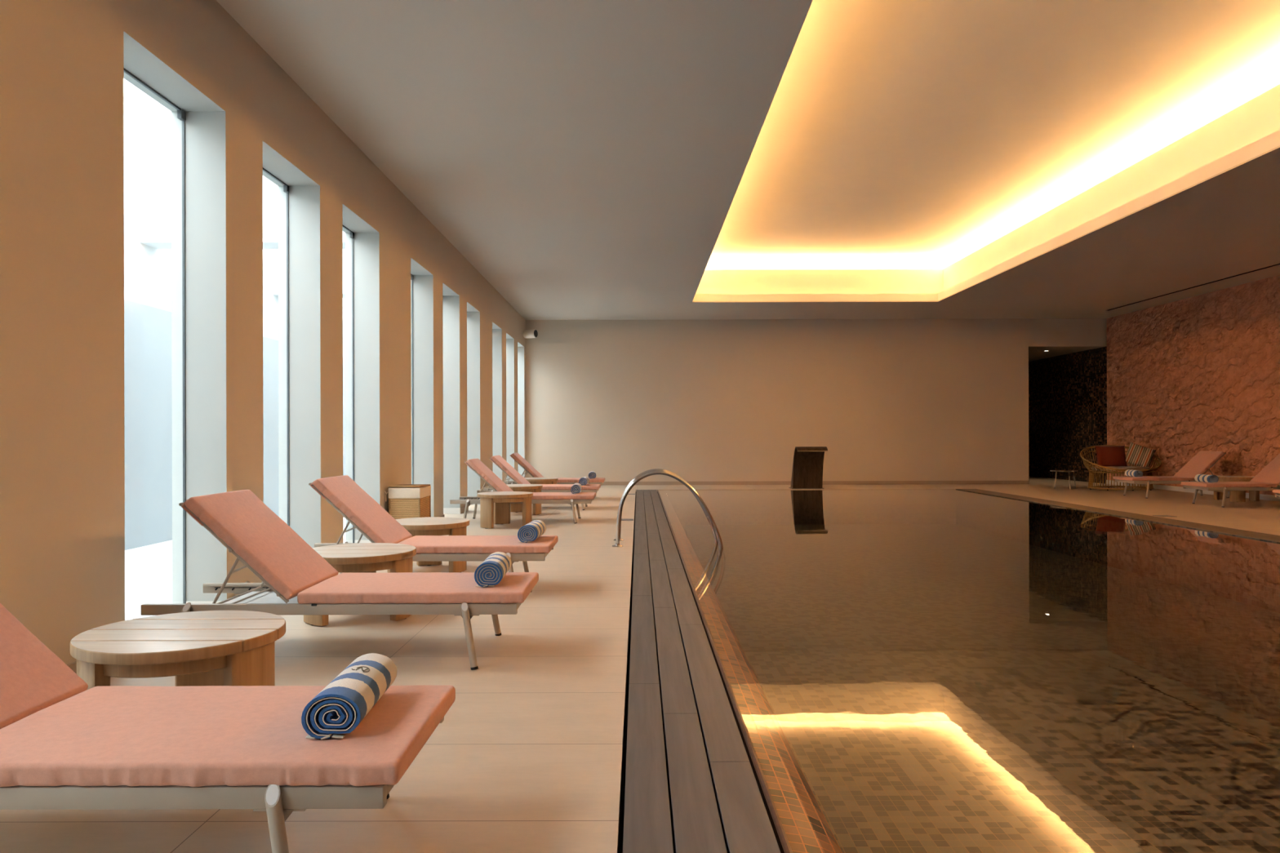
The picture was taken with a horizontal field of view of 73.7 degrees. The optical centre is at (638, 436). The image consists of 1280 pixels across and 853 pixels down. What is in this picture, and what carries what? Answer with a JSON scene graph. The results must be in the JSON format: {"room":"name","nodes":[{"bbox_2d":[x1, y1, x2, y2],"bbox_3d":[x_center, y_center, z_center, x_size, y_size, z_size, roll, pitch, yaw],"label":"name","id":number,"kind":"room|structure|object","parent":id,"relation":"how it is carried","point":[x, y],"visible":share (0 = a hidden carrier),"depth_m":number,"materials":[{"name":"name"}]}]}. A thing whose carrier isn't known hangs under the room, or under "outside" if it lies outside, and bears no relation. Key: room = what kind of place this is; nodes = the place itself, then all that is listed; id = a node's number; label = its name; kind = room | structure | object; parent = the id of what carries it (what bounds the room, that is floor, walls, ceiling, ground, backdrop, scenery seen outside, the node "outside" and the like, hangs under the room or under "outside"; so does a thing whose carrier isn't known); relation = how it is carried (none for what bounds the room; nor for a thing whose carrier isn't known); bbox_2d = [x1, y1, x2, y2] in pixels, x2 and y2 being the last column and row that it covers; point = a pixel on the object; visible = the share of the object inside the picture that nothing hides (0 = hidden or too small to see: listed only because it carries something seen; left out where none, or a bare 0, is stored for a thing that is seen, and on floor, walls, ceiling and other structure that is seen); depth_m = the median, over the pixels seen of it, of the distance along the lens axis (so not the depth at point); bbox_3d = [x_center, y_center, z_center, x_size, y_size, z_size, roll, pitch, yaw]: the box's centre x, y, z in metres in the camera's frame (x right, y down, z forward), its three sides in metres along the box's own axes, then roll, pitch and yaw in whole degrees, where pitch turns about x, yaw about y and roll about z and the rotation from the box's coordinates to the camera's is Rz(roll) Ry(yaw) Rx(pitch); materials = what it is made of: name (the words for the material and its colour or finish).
{"room":"indoor swimming pool","nodes":[
{"label":"indoor swimming pool","id":0,"kind":"room"},
{"bbox_2d":[0,0,525,665],"bbox_3d":[-2.987,-0.868,8.600,0.370,4.270,25.200,0,0,0],"label":"wall","id":1,"kind":"structure","parent":0,"point":[63,62],"depth_m":5.80,"materials":[{"name":"beige paint"}]},
{"bbox_2d":[123,67,186,604],"bbox_3d":[-3.086,-0.502,5.225,0.034,3.420,1.150,0,0,0],"label":"window","id":2,"kind":"structure","parent":1,"relation":"in","point":[180,113],"depth_m":5.79,"materials":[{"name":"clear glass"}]},
{"bbox_2d":[139,173,345,248],"bbox_3d":[-4.417,-2.599,9.860,2.480,0.780,0.360,0,0,0],"label":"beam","id":3,"kind":"structure","parent":1,"relation":"attached to","point":[155,189],"depth_m":9.68,"materials":[{"name":"white"}]},
{"bbox_2d":[66,503,479,674],"bbox_3d":[-2.925,1.162,8.600,0.284,0.090,25.200,0,0,0],"label":"baseboard","id":4,"kind":"structure","parent":1,"relation":"attached to","point":[73,666],"depth_m":9.23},
{"bbox_2d":[262,167,289,526],"bbox_3d":[-3.086,-0.502,6.945,0.034,3.420,1.150,0,0,0],"label":"window","id":5,"kind":"structure","parent":1,"relation":"in","point":[286,188],"depth_m":7.51,"materials":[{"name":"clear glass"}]},
{"bbox_2d":[272,248,345,297],"bbox_3d":[-4.417,-2.599,13.380,2.480,0.780,0.360,0,0,0],"label":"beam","id":6,"kind":"structure","parent":1,"relation":"attached to","point":[275,251],"depth_m":13.20,"materials":[{"name":"white"}]},
{"bbox_2d":[342,225,354,542],"bbox_3d":[-3.086,-0.502,8.665,0.034,3.420,1.150,0,0,0],"label":"window","id":7,"kind":"structure","parent":1,"relation":"in","point":[351,233],"depth_m":9.23,"materials":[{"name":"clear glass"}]},
{"bbox_2d":[410,273,413,484],"bbox_3d":[-3.086,-0.502,11.095,0.034,3.420,1.150,0,0,0],"label":"window","id":8,"kind":"structure","parent":1,"relation":"in","point":[411,275],"depth_m":11.66,"materials":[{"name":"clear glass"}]},
{"bbox_2d":[522,328,537,337],"bbox_3d":[-2.643,-2.498,20.708,0.361,0.210,0.210,0,0,22],"label":"camera","id":9,"kind":"object","parent":1,"relation":"attached to","point":[533,333],"visible":1,"depth_m":20.62,"materials":[{"name":"white plastic"}]},
{"bbox_2d":[0,475,1279,852],"bbox_3d":[4.288,1.219,11.250,14.910,0.060,30.500,0,0,0],"label":"floor","id":10,"kind":"structure","parent":0,"point":[526,757],"depth_m":3.80,"materials":[{"name":"tile"}]},
{"bbox_2d":[70,610,285,690],"bbox_3d":[-1.788,0.981,3.355,0.744,0.448,0.744,0,0,0],"label":"round side table","id":11,"kind":"object","parent":10,"relation":"on","point":[206,647],"visible":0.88,"depth_m":3.19,"materials":[{"name":"brown wood"}]},
{"bbox_2d":[0,603,455,852],"bbox_3d":[-1.599,0.759,2.460,2.002,0.896,0.792,0,0,0],"label":"sun lounger","id":12,"kind":"object","parent":10,"relation":"on","point":[64,745],"visible":0.88,"depth_m":2.24,"materials":[{"name":"fabric"}]},
{"bbox_2d":[301,653,396,739],"bbox_3d":[-0.832,0.746,2.491,0.156,0.124,0.432,0,0,-3],"label":"rolled towel","id":13,"kind":"object","parent":12,"relation":"on","point":[340,708],"visible":1,"depth_m":2.32,"materials":[{"name":"blue fabric"}]},
{"bbox_2d":[140,489,538,670],"bbox_3d":[-1.599,0.759,4.790,2.002,0.896,0.792,0,0,0],"label":"sun lounger","id":14,"kind":"object","parent":10,"relation":"on","point":[296,580],"visible":0.94,"depth_m":4.52,"materials":[{"name":"fabric"}]},
{"bbox_2d":[474,551,511,586],"bbox_3d":[-0.814,0.742,4.801,0.152,0.133,0.432,0,0,-2],"label":"rolled towel","id":15,"kind":"object","parent":14,"relation":"on","point":[495,567],"visible":1,"depth_m":4.59,"materials":[{"name":"blue fabric"}]},
{"bbox_2d":[303,542,416,626],"bbox_3d":[-1.873,0.981,5.720,0.744,0.448,0.744,0,0,-4],"label":"round side table","id":16,"kind":"object","parent":10,"relation":"on","point":[362,557],"visible":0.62,"depth_m":5.54,"materials":[{"name":"brown wood"}]},
{"bbox_2d":[384,484,431,537],"bbox_3d":[-2.588,0.871,9.604,0.389,0.670,0.517,0,0,0],"label":"laundry basket","id":17,"kind":"object","parent":10,"relation":"on","point":[405,500],"visible":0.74,"depth_m":9.39,"materials":[{"name":"wicker"}]},
{"bbox_2d":[386,516,469,573],"bbox_3d":[-1.898,0.981,7.680,0.744,0.448,0.744,0,0,3],"label":"round side table","id":18,"kind":"object","parent":10,"relation":"on","point":[436,526],"visible":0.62,"depth_m":7.50,"materials":[{"name":"brown wood"}]},
{"bbox_2d":[308,475,558,573],"bbox_3d":[-1.664,0.759,6.710,2.002,0.896,0.792,0,0,0],"label":"sun lounger","id":19,"kind":"object","parent":10,"relation":"on","point":[361,510],"visible":0.84,"depth_m":6.46,"materials":[{"name":"fabric"}]},
{"bbox_2d":[517,520,546,542],"bbox_3d":[-0.837,0.742,6.732,0.152,0.133,0.432,0,0,3],"label":"rolled towel","id":20,"kind":"object","parent":19,"relation":"on","point":[531,531],"visible":1,"depth_m":6.53,"materials":[{"name":"fabric"}]},
{"bbox_2d":[477,491,533,528],"bbox_3d":[-1.788,0.981,11.470,0.744,0.448,0.744,0,0,-3],"label":"round side table","id":21,"kind":"object","parent":10,"relation":"on","point":[495,506],"visible":0.97,"depth_m":11.28,"materials":[{"name":"brown wood"}]},
{"bbox_2d":[449,458,595,524],"bbox_3d":[-1.619,0.759,12.200,2.002,0.896,0.792,0,0,0],"label":"sun lounger","id":22,"kind":"object","parent":10,"relation":"on","point":[477,465],"visible":0.77,"depth_m":11.87,"materials":[{"name":"fabric"}]},
{"bbox_2d":[570,483,581,493],"bbox_3d":[-0.891,0.741,12.251,0.138,0.134,0.432,0,0,-2],"label":"rolled towel","id":23,"kind":"object","parent":22,"relation":"on","point":[577,486],"visible":1,"depth_m":12.04,"materials":[{"name":"blue fabric"}]},
{"bbox_2d":[506,484,542,515],"bbox_3d":[-1.868,0.981,13.320,0.744,0.448,0.744,0,0,0],"label":"round side table","id":24,"kind":"object","parent":10,"relation":"on","point":[516,508],"visible":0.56,"depth_m":13.16,"materials":[{"name":"brown wood"}]},
{"bbox_2d":[476,455,600,510],"bbox_3d":[-1.649,0.759,14.350,2.002,0.896,0.792,0,0,0],"label":"sun lounger","id":25,"kind":"object","parent":10,"relation":"on","point":[504,465],"visible":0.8,"depth_m":14.02,"materials":[{"name":"fabric"}]},
{"bbox_2d":[578,476,589,485],"bbox_3d":[-0.908,0.741,14.302,0.138,0.134,0.432,0,0,2],"label":"rolled towel","id":26,"kind":"object","parent":25,"relation":"on","point":[585,480],"visible":0.98,"depth_m":14.10,"materials":[{"name":"blue fabric"}]},
{"bbox_2d":[524,477,558,484],"bbox_3d":[-1.838,0.981,15.550,0.744,0.448,0.744,0,0,-5],"label":"round side table","id":27,"kind":"object","parent":10,"relation":"on","point":[531,480],"visible":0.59,"depth_m":15.29,"materials":[{"name":"brown wood"}]},
{"bbox_2d":[504,453,604,485],"bbox_3d":[-1.659,0.759,16.620,2.002,0.896,0.792,0,0,0],"label":"sun lounger","id":28,"kind":"object","parent":10,"relation":"on","point":[517,457],"visible":0.64,"depth_m":16.29,"materials":[{"name":"fabric"}]},
{"bbox_2d":[588,471,595,479],"bbox_3d":[-0.897,0.742,16.601,0.152,0.133,0.432,0,0,-3],"label":"rolled towel","id":29,"kind":"object","parent":28,"relation":"on","point":[592,474],"visible":1,"depth_m":16.39,"materials":[{"name":"blue fabric"}]},
{"bbox_2d":[621,519,633,520],"bbox_3d":[-0.162,1.198,12.350,0.180,0.005,0.220,0,0,0],"label":"depth marker","id":30,"kind":"object","parent":10,"relation":"on","point":[621,519],"visible":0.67,"depth_m":12.29,"materials":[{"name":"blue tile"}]},
{"bbox_2d":[613,468,719,586],"bbox_3d":[0.331,1.065,9.880,1.243,1.391,0.124,0,0,0],"label":"pool handrail","id":31,"kind":"object","parent":10,"relation":"on","point":[717,562],"visible":0.38,"depth_m":9.86,"materials":[{"name":"metal"}]},
{"bbox_2d":[612,471,725,594],"bbox_3d":[0.331,1.065,9.330,1.243,1.391,0.124,0,0,0],"label":"pool handrail","id":32,"kind":"object","parent":10,"relation":"on","point":[633,482],"visible":0.96,"depth_m":9.31,"materials":[{"name":"metal"}]},
{"bbox_2d":[617,489,784,852],"bbox_3d":[3.808,1.248,8.605,7.740,0.085,21.610,0,0,0],"label":"trim","id":33,"kind":"structure","parent":10,"relation":"attached to","point":[625,724],"depth_m":3.58,"materials":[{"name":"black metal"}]},
{"bbox_2d":[657,489,792,852],"bbox_3d":[0.437,1.211,8.580,0.024,0.024,21.560,0,0,0],"label":"trim","id":34,"kind":"structure","parent":33,"relation":"on","point":[781,833],"depth_m":3.46,"materials":[{"name":"brown wood"}]},
{"bbox_2d":[622,489,780,852],"bbox_3d":[0.183,1.218,8.580,0.456,0.036,21.558,0,0,0],"label":"ledge","id":35,"kind":"object","parent":10,"relation":"on","point":[747,828],"visible":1,"depth_m":3.43,"materials":[{"name":"brown wood"}]},
{"bbox_2d":[788,446,827,488],"bbox_3d":[3.882,0.705,19.463,0.740,0.971,0.933,0,0,0],"label":"spout","id":36,"kind":"object","parent":10,"relation":"on","point":[808,461],"visible":1,"depth_m":19.50,"materials":[{"name":"brown metal"}]},
{"bbox_2d":[698,488,1279,852],"bbox_3d":[3.932,1.590,8.580,6.545,0.800,21.560,0,0,0],"label":"swimming pool","id":37,"kind":"object","parent":10,"relation":"in","point":[922,708],"visible":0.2,"depth_m":6.49,"materials":[{"name":"tile"}]},
{"bbox_2d":[659,494,842,852],"bbox_3d":[0.554,1.610,8.580,0.210,0.778,21.560,0,0,0],"label":"left pool edge","id":38,"kind":"structure","parent":37,"relation":"attached to","point":[806,829],"depth_m":3.45,"materials":[{"name":"tile"}]},
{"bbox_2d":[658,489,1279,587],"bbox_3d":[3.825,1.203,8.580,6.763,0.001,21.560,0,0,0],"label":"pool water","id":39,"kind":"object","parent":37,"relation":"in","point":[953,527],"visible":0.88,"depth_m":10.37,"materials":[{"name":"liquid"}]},
{"bbox_2d":[1049,470,1077,488],"bbox_3d":[9.662,0.973,19.380,0.570,0.410,0.570,0,0,0],"label":"metal side table","id":40,"kind":"object","parent":10,"relation":"on","point":[1055,471],"visible":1,"depth_m":19.31,"materials":[{"name":"grey metal"}]},
{"bbox_2d":[1080,444,1161,490],"bbox_3d":[10.732,0.680,19.000,1.732,0.986,1.206,0,0,0],"label":"rattan armchair","id":41,"kind":"object","parent":10,"relation":"on","point":[1147,471],"visible":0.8,"depth_m":18.81,"materials":[{"name":"wicker"}]},
{"bbox_2d":[1094,445,1127,466],"bbox_3d":[10.621,0.438,19.170,0.693,0.485,0.231,0,0,-3],"label":"throw pillow","id":42,"kind":"object","parent":41,"relation":"on","point":[1107,455],"visible":0.98,"depth_m":19.09,"materials":[{"name":"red fabric"}]},
{"bbox_2d":[1091,466,1150,471],"bbox_3d":[10.732,0.701,19.000,1.210,0.085,0.847,0,0,0],"label":"seat cushion","id":43,"kind":"object","parent":41,"relation":"on","point":[1100,468],"depth_m":18.66,"materials":[{"name":"beige fabric"}]},
{"bbox_2d":[1125,442,1155,466],"bbox_3d":[11.201,0.427,19.080,0.649,0.617,0.287,0,0,30],"label":"throw pillow","id":44,"kind":"object","parent":41,"relation":"on","point":[1136,455],"visible":0.98,"depth_m":19.02,"materials":[{"name":"fabric"}]},
{"bbox_2d":[1152,515,1174,516],"bbox_3d":[7.833,1.178,12.700,0.220,0.005,0.240,0,0,0],"label":"depth marker","id":45,"kind":"object","parent":10,"relation":"on","point":[1153,515],"visible":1,"depth_m":12.71,"materials":[{"name":"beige tile"}]},
{"bbox_2d":[1112,450,1229,498],"bbox_3d":[10.473,0.729,16.700,2.002,0.896,0.792,0,0,0],"label":"sun lounger","id":46,"kind":"object","parent":10,"relation":"on","point":[1202,461],"visible":0.93,"depth_m":16.50,"materials":[{"name":"fabric"}]},
{"bbox_2d":[1124,469,1142,477],"bbox_3d":[9.708,0.715,16.722,0.152,0.133,0.432,0,0,6],"label":"rolled towel","id":47,"kind":"object","parent":46,"relation":"on","point":[1130,473],"visible":1,"depth_m":16.59,"materials":[{"name":"multicoloured fabric"}]},
{"bbox_2d":[1181,453,1279,507],"bbox_3d":[10.493,0.729,14.600,2.002,0.896,0.792,0,0,0],"label":"sun lounger","id":48,"kind":"object","parent":10,"relation":"on","point":[1268,478],"visible":0.95,"depth_m":14.45,"materials":[{"name":"fabric"}]},
{"bbox_2d":[1194,474,1218,483],"bbox_3d":[9.758,0.715,14.662,0.152,0.133,0.432,0,0,4],"label":"rolled towel","id":49,"kind":"object","parent":48,"relation":"on","point":[1198,477],"visible":1,"depth_m":14.55,"materials":[{"name":"fabric"}]},
{"bbox_2d":[1213,475,1259,502],"bbox_3d":[10.932,0.949,15.600,0.744,0.448,0.744,0,0,-12],"label":"round side table","id":50,"kind":"object","parent":10,"relation":"on","point":[1234,495],"visible":0.61,"depth_m":15.37,"materials":[{"name":"brown wood"}]},
{"bbox_2d":[1272,489,1279,497],"bbox_3d":[10.503,0.729,12.450,2.002,0.896,0.792,0,0,0],"label":"sun lounger","id":51,"kind":"object","parent":10,"relation":"on","point":[1277,491],"visible":1,"depth_m":12.73,"materials":[{"name":"fabric"}]},
{"bbox_2d":[216,0,1279,319],"bbox_3d":[4.326,-3.466,8.600,15.010,1.090,25.200,0,0,0],"label":"ceiling","id":52,"kind":"structure","parent":0,"point":[588,159],"depth_m":10.00,"materials":[{"name":"paint"}]},
{"bbox_2d":[1105,263,1279,311],"bbox_3d":[10.893,-2.996,8.175,0.062,0.122,23.350,0,0,0],"label":"ceiling vent","id":53,"kind":"object","parent":52,"relation":"in","point":[1277,264],"visible":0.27,"depth_m":16.55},
{"bbox_2d":[525,318,1106,481],"bbox_3d":[4.333,-0.886,21.325,15.010,4.270,0.250,0,0,0],"label":"wall","id":54,"kind":"structure","parent":0,"point":[699,400],"depth_m":21.20,"materials":[{"name":"beige paint"}]},
{"bbox_2d":[601,480,1029,484],"bbox_3d":[3.460,1.146,21.193,12.486,0.090,0.014,0,0,0],"label":"baseboard","id":55,"kind":"structure","parent":54,"relation":"attached to","point":[770,482],"depth_m":21.19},
{"bbox_2d":[1028,347,1097,361],"bbox_3d":[10.414,-2.296,24.025,2.840,0.100,5.150,0,0,0],"label":"ceiling","id":56,"kind":"structure","parent":0,"point":[1034,353],"depth_m":22.46,"materials":[{"name":"paint"}]},
{"bbox_2d":[1028,346,1106,484],"bbox_3d":[10.319,-0.536,23.850,2.640,3.420,5.300,0,0,0],"label":"wall","id":57,"kind":"structure","parent":0,"point":[1068,393],"depth_m":23.20,"materials":[{"name":"tile"}]},
{"bbox_2d":[958,488,1279,542],"bbox_3d":[7.445,1.199,8.580,0.434,0.036,21.558,0,0,0],"label":"strip","id":58,"kind":"object","parent":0,"point":[1199,526],"visible":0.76,"depth_m":12.43,"materials":[{"name":"brown stone"}]},
{"bbox_2d":[963,489,1277,542],"bbox_3d":[7.215,1.208,8.580,0.013,0.048,21.560,0,0,0],"label":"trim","id":59,"kind":"structure","parent":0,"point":[963,490],"depth_m":12.40,"materials":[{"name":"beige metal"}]},
{"bbox_2d":[1106,275,1279,495],"bbox_3d":[11.738,-0.934,8.600,0.200,4.210,25.200,0,0,0],"label":"wall","id":60,"kind":"structure","parent":0,"point":[1188,376],"depth_m":17.62,"materials":[{"name":"stone"}]},
{"bbox_2d":[1106,480,1279,501],"bbox_3d":[11.636,1.121,8.600,0.014,0.100,25.200,0,0,0],"label":"baseboard","id":61,"kind":"structure","parent":60,"relation":"attached to","point":[1267,497],"depth_m":18.16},
{"label":"outside","id":62,"kind":"structure","parent":0,"visible":0},
{"bbox_2d":[124,515,346,620],"bbox_3d":[-4.407,1.326,10.000,2.480,0.170,34.000,0,0,0],"label":"ground","id":63,"kind":"structure","parent":62,"point":[148,568],"depth_m":7.57,"materials":[{"name":"white"}]},
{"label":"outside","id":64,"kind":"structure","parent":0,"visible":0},
{"bbox_2d":[124,156,345,358],"bbox_3d":[-5.752,-0.836,10.000,0.200,4.500,34.000,0,0,0],"label":"wall","id":65,"kind":"structure","parent":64,"point":[147,268],"depth_m":9.83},
{"bbox_2d":[124,299,345,550],"bbox_3d":[-5.635,-0.131,10.000,0.030,2.750,34.000,0,0,0],"label":"cladding","id":66,"kind":"object","parent":65,"relation":"attached to","point":[148,384],"visible":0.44,"depth_m":9.90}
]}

